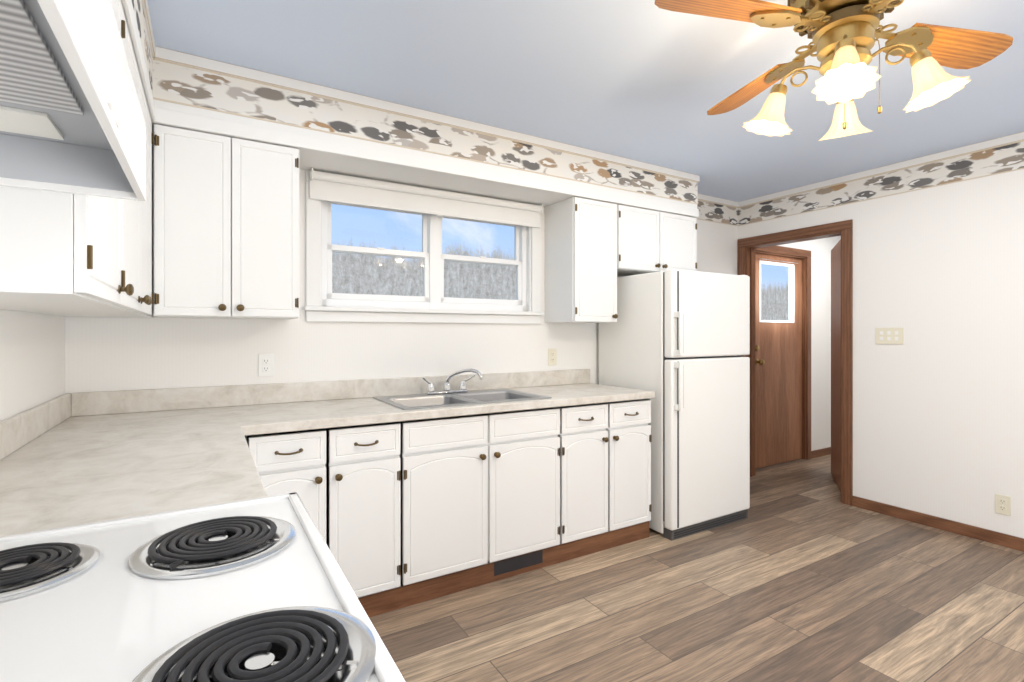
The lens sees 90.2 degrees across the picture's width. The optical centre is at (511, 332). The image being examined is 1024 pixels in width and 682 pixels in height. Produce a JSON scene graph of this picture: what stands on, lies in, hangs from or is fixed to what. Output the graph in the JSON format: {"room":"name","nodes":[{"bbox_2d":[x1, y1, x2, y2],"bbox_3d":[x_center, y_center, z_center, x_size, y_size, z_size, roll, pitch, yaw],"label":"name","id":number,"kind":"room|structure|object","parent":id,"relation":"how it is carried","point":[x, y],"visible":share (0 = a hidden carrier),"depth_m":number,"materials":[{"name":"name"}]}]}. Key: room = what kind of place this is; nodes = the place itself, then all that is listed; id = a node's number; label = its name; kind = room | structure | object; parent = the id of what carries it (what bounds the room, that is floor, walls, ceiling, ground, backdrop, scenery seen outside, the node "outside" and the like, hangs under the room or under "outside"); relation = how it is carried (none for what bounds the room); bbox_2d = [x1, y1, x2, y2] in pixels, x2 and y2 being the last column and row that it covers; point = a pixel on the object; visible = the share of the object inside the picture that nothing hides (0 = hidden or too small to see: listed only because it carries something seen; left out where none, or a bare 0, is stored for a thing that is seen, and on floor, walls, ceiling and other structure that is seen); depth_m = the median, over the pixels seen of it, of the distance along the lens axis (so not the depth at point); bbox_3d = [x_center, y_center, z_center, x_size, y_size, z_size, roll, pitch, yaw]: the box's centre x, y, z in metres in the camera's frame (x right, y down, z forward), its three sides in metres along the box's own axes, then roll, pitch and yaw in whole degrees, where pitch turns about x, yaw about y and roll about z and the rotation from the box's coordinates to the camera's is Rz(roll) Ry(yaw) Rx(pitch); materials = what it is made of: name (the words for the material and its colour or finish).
{"room":"kitchen","nodes":[
{"label":"kitchen","id":0,"kind":"room"},
{"bbox_2d":[0,309,64,421],"bbox_3d":[-0.891,0.050,0.363,0.120,2.440,4.440,0,0,-31],"label":"wall","id":1,"kind":"structure","parent":0,"point":[32,360],"depth_m":1.75,"materials":[{"name":"paint"}]},
{"bbox_2d":[0,0,127,311],"bbox_3d":[-1.033,-0.464,1.037,0.328,0.788,0.447,0,0,-31],"label":"upper cabinet","id":2,"kind":"object","parent":1,"relation":"attached to","point":[69,255],"depth_m":0.93,"materials":[{"name":"white paint"}]},
{"bbox_2d":[0,32,143,315],"bbox_3d":[-1.262,-0.464,1.419,0.328,0.788,0.443,0,0,-31],"label":"upper cabinet","id":3,"kind":"object","parent":1,"relation":"attached to","point":[135,208],"depth_m":1.63,"materials":[{"name":"white paint"}]},
{"bbox_2d":[0,0,145,200],"bbox_3d":[-0.679,-0.323,0.542,0.420,0.145,0.752,0,0,-31],"label":"range hood","id":4,"kind":"object","parent":1,"relation":"attached to","point":[72,120],"visible":1,"depth_m":0.71,"materials":[{"name":"white metal"}]},
{"bbox_2d":[64,94,153,317],"bbox_3d":[-1.489,-0.464,1.798,0.328,0.788,0.441,0,0,-31],"label":"upper cabinet","id":5,"kind":"object","parent":1,"relation":"attached to","point":[148,204],"depth_m":1.95,"materials":[{"name":"white paint"}]},
{"bbox_2d":[121,0,154,121],"bbox_3d":[-0.608,-1.015,0.340,0.342,0.310,3.870,0,0,-31],"label":"soffit","id":6,"kind":"structure","parent":1,"relation":"attached to","point":[129,14],"depth_m":1.59,"materials":[{"name":"white paint"}]},
{"bbox_2d":[132,0,159,99],"bbox_3d":[-0.474,-1.062,0.438,0.012,0.215,3.840,0,0,-31],"label":"trim","id":7,"kind":"structure","parent":6,"relation":"attached to","point":[151,52],"depth_m":1.90,"materials":[{"name":"paper"}]},
{"bbox_2d":[65,169,840,450],"bbox_3d":[1.048,0.050,4.048,7.240,2.440,0.120,0,0,-31],"label":"wall","id":8,"kind":"structure","parent":0,"point":[114,353],"depth_m":2.80,"materials":[{"name":"paint"}]},
{"bbox_2d":[153,124,298,319],"bbox_3d":[-1.303,-0.464,2.354,0.561,0.788,0.358,0,0,-31],"label":"upper cabinet","id":9,"kind":"object","parent":8,"relation":"attached to","point":[225,227],"visible":1,"depth_m":2.21,"materials":[{"name":"white paint"}]},
{"bbox_2d":[258,354,273,376],"bbox_3d":[-1.250,0.163,2.591,0.070,0.115,0.008,0,0,-31],"label":"outlet","id":10,"kind":"object","parent":8,"relation":"attached to","point":[265,364],"visible":1,"depth_m":2.59,"materials":[{"name":"white plastic"}]},
{"bbox_2d":[304,170,543,323],"bbox_3d":[-0.472,-0.459,3.111,1.510,0.798,0.160,0,0,-31],"label":"kitchen window","id":11,"kind":"structure","parent":8,"relation":"in","point":[432,256],"depth_m":3.07,"materials":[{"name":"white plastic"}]},
{"bbox_2d":[309,168,542,227],"bbox_3d":[-0.428,-0.763,3.039,1.460,0.187,0.051,0,0,-31],"label":"roller blind","id":12,"kind":"object","parent":11,"relation":"attached to","point":[331,187],"visible":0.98,"depth_m":2.98,"materials":[{"name":"white fabric"}]},
{"bbox_2d":[152,99,698,217],"bbox_3d":[-0.267,-1.015,2.989,3.655,0.310,0.342,0,0,-31],"label":"soffit","id":13,"kind":"structure","parent":8,"relation":"attached to","point":[336,154],"depth_m":2.70,"materials":[{"name":"white paint"}]},
{"bbox_2d":[160,47,703,207],"bbox_3d":[-0.024,-1.062,2.942,3.302,0.215,0.012,0,0,-31],"label":"trim","id":14,"kind":"structure","parent":13,"relation":"attached to","point":[181,78],"depth_m":2.59,"materials":[{"name":"paper"}]},
{"bbox_2d":[548,349,556,364],"bbox_3d":[0.279,0.165,3.509,0.070,0.115,0.008,0,0,-31],"label":"outlet","id":15,"kind":"object","parent":8,"relation":"attached to","point":[552,356],"visible":1,"depth_m":3.51,"materials":[{"name":"beige plastic"}]},
{"bbox_2d":[545,197,696,322],"bbox_3d":[0.807,-0.464,3.622,1.148,0.788,0.358,0,0,-31],"label":"upper cabinet","id":16,"kind":"object","parent":8,"relation":"attached to","point":[594,249],"visible":1,"depth_m":3.36,"materials":[{"name":"white paint"}]},
{"bbox_2d":[696,195,739,225],"bbox_3d":[1.600,-1.062,4.303,0.910,0.215,0.012,0,0,-31],"label":"trim","id":17,"kind":"structure","parent":8,"relation":"attached to","point":[718,210],"depth_m":4.43,"materials":[{"name":"paper"}]},
{"bbox_2d":[755,253,801,468],"bbox_3d":[2.583,0.260,4.922,0.830,2.008,0.115,0,0,-31],"label":"exterior door","id":18,"kind":"structure","parent":8,"relation":"in","point":[778,391],"depth_m":4.94,"materials":[{"name":"brown wood"}]},
{"bbox_2d":[811,447,830,458],"bbox_3d":[3.548,1.232,5.472,1.245,0.075,0.014,0,0,-31],"label":"baseboard","id":19,"kind":"structure","parent":8,"relation":"attached to","point":[825,451],"depth_m":5.24,"materials":[{"name":"brown wood"}]},
{"bbox_2d":[147,0,1023,201],"bbox_3d":[2.160,-1.220,2.196,7.240,0.100,4.440,0,0,-31],"label":"ceiling","id":20,"kind":"structure","parent":0,"point":[648,81],"depth_m":2.28,"materials":[{"name":"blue paint"}]},
{"bbox_2d":[654,0,1012,140],"bbox_3d":[1.041,-0.890,1.594,0.964,0.560,0.964,0,0,31],"label":"ceiling fan","id":21,"kind":"object","parent":20,"relation":"hanging from","point":[843,34],"visible":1,"depth_m":1.55,"materials":[{"name":"gold metal"}]},
{"bbox_2d":[369,454,1023,681],"bbox_3d":[2.160,1.320,2.196,7.240,0.100,4.440,0,0,-31],"label":"floor","id":22,"kind":"structure","parent":0,"point":[801,573],"depth_m":2.33,"materials":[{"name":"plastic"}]},
{"bbox_2d":[0,492,405,681],"bbox_3d":[-0.546,0.703,0.623,0.732,1.135,0.752,0,0,-31],"label":"range","id":23,"kind":"object","parent":22,"relation":"on","point":[256,590],"visible":1,"depth_m":0.66,"materials":[{"name":"white metal"}]},
{"bbox_2d":[245,428,332,553],"bbox_3d":[-1.065,0.836,2.350,0.314,0.868,0.606,0,0,-31],"label":"base cabinet","id":24,"kind":"object","parent":22,"relation":"on","point":[301,462],"depth_m":2.12,"materials":[{"name":"white paint"}]},
{"bbox_2d":[333,421,408,616],"bbox_3d":[-0.798,0.836,2.510,0.341,0.868,0.606,0,0,-31],"label":"base cabinet","id":25,"kind":"object","parent":22,"relation":"on","point":[403,514],"depth_m":2.27,"materials":[{"name":"white paint"}]},
{"bbox_2d":[409,413,492,605],"bbox_3d":[-0.469,0.836,2.708,0.459,0.868,0.606,0,0,-31],"label":"base cabinet","id":26,"kind":"object","parent":22,"relation":"on","point":[451,458],"depth_m":2.46,"materials":[{"name":"white paint"}]},
{"bbox_2d":[0,397,271,535],"bbox_3d":[-1.047,0.329,1.362,0.637,0.142,1.020,0,0,-31],"label":"countertop","id":27,"kind":"structure","parent":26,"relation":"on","point":[72,459],"depth_m":1.44,"materials":[{"name":"laminate"}]},
{"bbox_2d":[31,369,654,432],"bbox_3d":[-0.515,0.329,2.657,2.883,0.142,0.651,0,0,-31],"label":"countertop","id":28,"kind":"structure","parent":26,"relation":"on","point":[296,406],"depth_m":2.62,"materials":[{"name":"laminate"}]},
{"bbox_2d":[422,368,482,394],"bbox_3d":[-0.341,0.277,2.923,0.338,0.148,0.212,0,0,-31],"label":"kitchen faucet","id":29,"kind":"object","parent":28,"relation":"on","point":[430,388],"visible":1,"depth_m":2.96,"materials":[{"name":"silver metal"}]},
{"bbox_2d":[373,388,551,409],"bbox_3d":[-0.276,0.435,2.815,0.840,0.166,0.520,0,0,-31],"label":"double-bowl sink","id":30,"kind":"object","parent":28,"relation":"in","point":[424,400],"visible":0.31,"depth_m":2.86,"materials":[{"name":"silver metal"}]},
{"bbox_2d":[493,406,564,581],"bbox_3d":[-0.076,0.836,2.944,0.458,0.868,0.606,0,0,-31],"label":"base cabinet","id":31,"kind":"object","parent":22,"relation":"on","point":[529,445],"depth_m":2.69,"materials":[{"name":"white paint"}]},
{"bbox_2d":[565,402,612,560],"bbox_3d":[0.262,0.836,3.147,0.363,0.868,0.606,0,0,-31],"label":"base cabinet","id":32,"kind":"object","parent":22,"relation":"on","point":[588,427],"depth_m":2.90,"materials":[{"name":"white paint"}]},
{"bbox_2d":[613,398,651,546],"bbox_3d":[0.557,0.836,3.325,0.357,0.868,0.606,0,0,-31],"label":"base cabinet","id":33,"kind":"object","parent":22,"relation":"on","point":[632,437],"depth_m":3.07,"materials":[{"name":"white paint"}]},
{"bbox_2d":[599,269,749,540],"bbox_3d":[1.142,0.436,3.571,0.774,1.668,0.735,0,0,-31],"label":"refrigerator","id":34,"kind":"object","parent":22,"relation":"on","point":[677,341],"visible":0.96,"depth_m":3.27,"materials":[{"name":"white metal"}]},
{"bbox_2d":[738,169,1023,537],"bbox_3d":[3.155,0.050,2.794,0.120,2.440,4.200,0,0,-31],"label":"wall","id":35,"kind":"structure","parent":0,"point":[938,394],"depth_m":3.30,"materials":[{"name":"paint"}]},
{"bbox_2d":[738,219,852,505],"bbox_3d":[2.722,0.217,4.503,1.171,2.105,1.065,0,0,-31],"label":"door frame","id":36,"kind":"structure","parent":35,"relation":"attached to","point":[747,247],"depth_m":4.24,"materials":[{"name":"brown wood"}]},
{"bbox_2d":[831,239,840,491],"bbox_3d":[2.723,0.259,4.247,0.035,2.007,0.775,0,0,26],"label":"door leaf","id":37,"kind":"structure","parent":35,"relation":"in","point":[836,362],"depth_m":4.26,"materials":[{"name":"brown wood"}]},
{"bbox_2d":[740,132,1023,225],"bbox_3d":[3.090,-1.062,2.773,0.012,0.215,4.170,0,0,-31],"label":"trim","id":38,"kind":"structure","parent":35,"relation":"attached to","point":[1004,154],"depth_m":3.51,"materials":[{"name":"paper"}]},
{"bbox_2d":[875,328,903,343],"bbox_3d":[2.624,0.020,3.548,0.008,0.115,0.170,0,0,-31],"label":"switch plate","id":39,"kind":"object","parent":35,"relation":"attached to","point":[889,335],"visible":1,"depth_m":3.54,"materials":[{"name":"beige plastic"}]},
{"bbox_2d":[852,496,1023,551],"bbox_3d":[3.333,1.232,2.368,0.014,0.075,3.225,0,0,-31],"label":"baseboard","id":40,"kind":"structure","parent":35,"relation":"attached to","point":[995,537],"depth_m":3.29,"materials":[{"name":"brown wood"}]},
{"bbox_2d":[995,494,1010,515],"bbox_3d":[2.928,1.025,3.043,0.008,0.115,0.070,0,0,-31],"label":"electrical outlet","id":41,"kind":"object","parent":35,"relation":"attached to","point":[1003,504],"visible":1,"depth_m":3.04,"materials":[{"name":"beige plastic"}]},
{"label":"outside","id":42,"kind":"structure","parent":0,"visible":0},
{"bbox_2d":[331,204,787,320],"bbox_3d":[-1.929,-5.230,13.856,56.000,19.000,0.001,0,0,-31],"label":"outdoor view","id":43,"kind":"object","parent":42,"point":[399,242],"depth_m":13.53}
]}

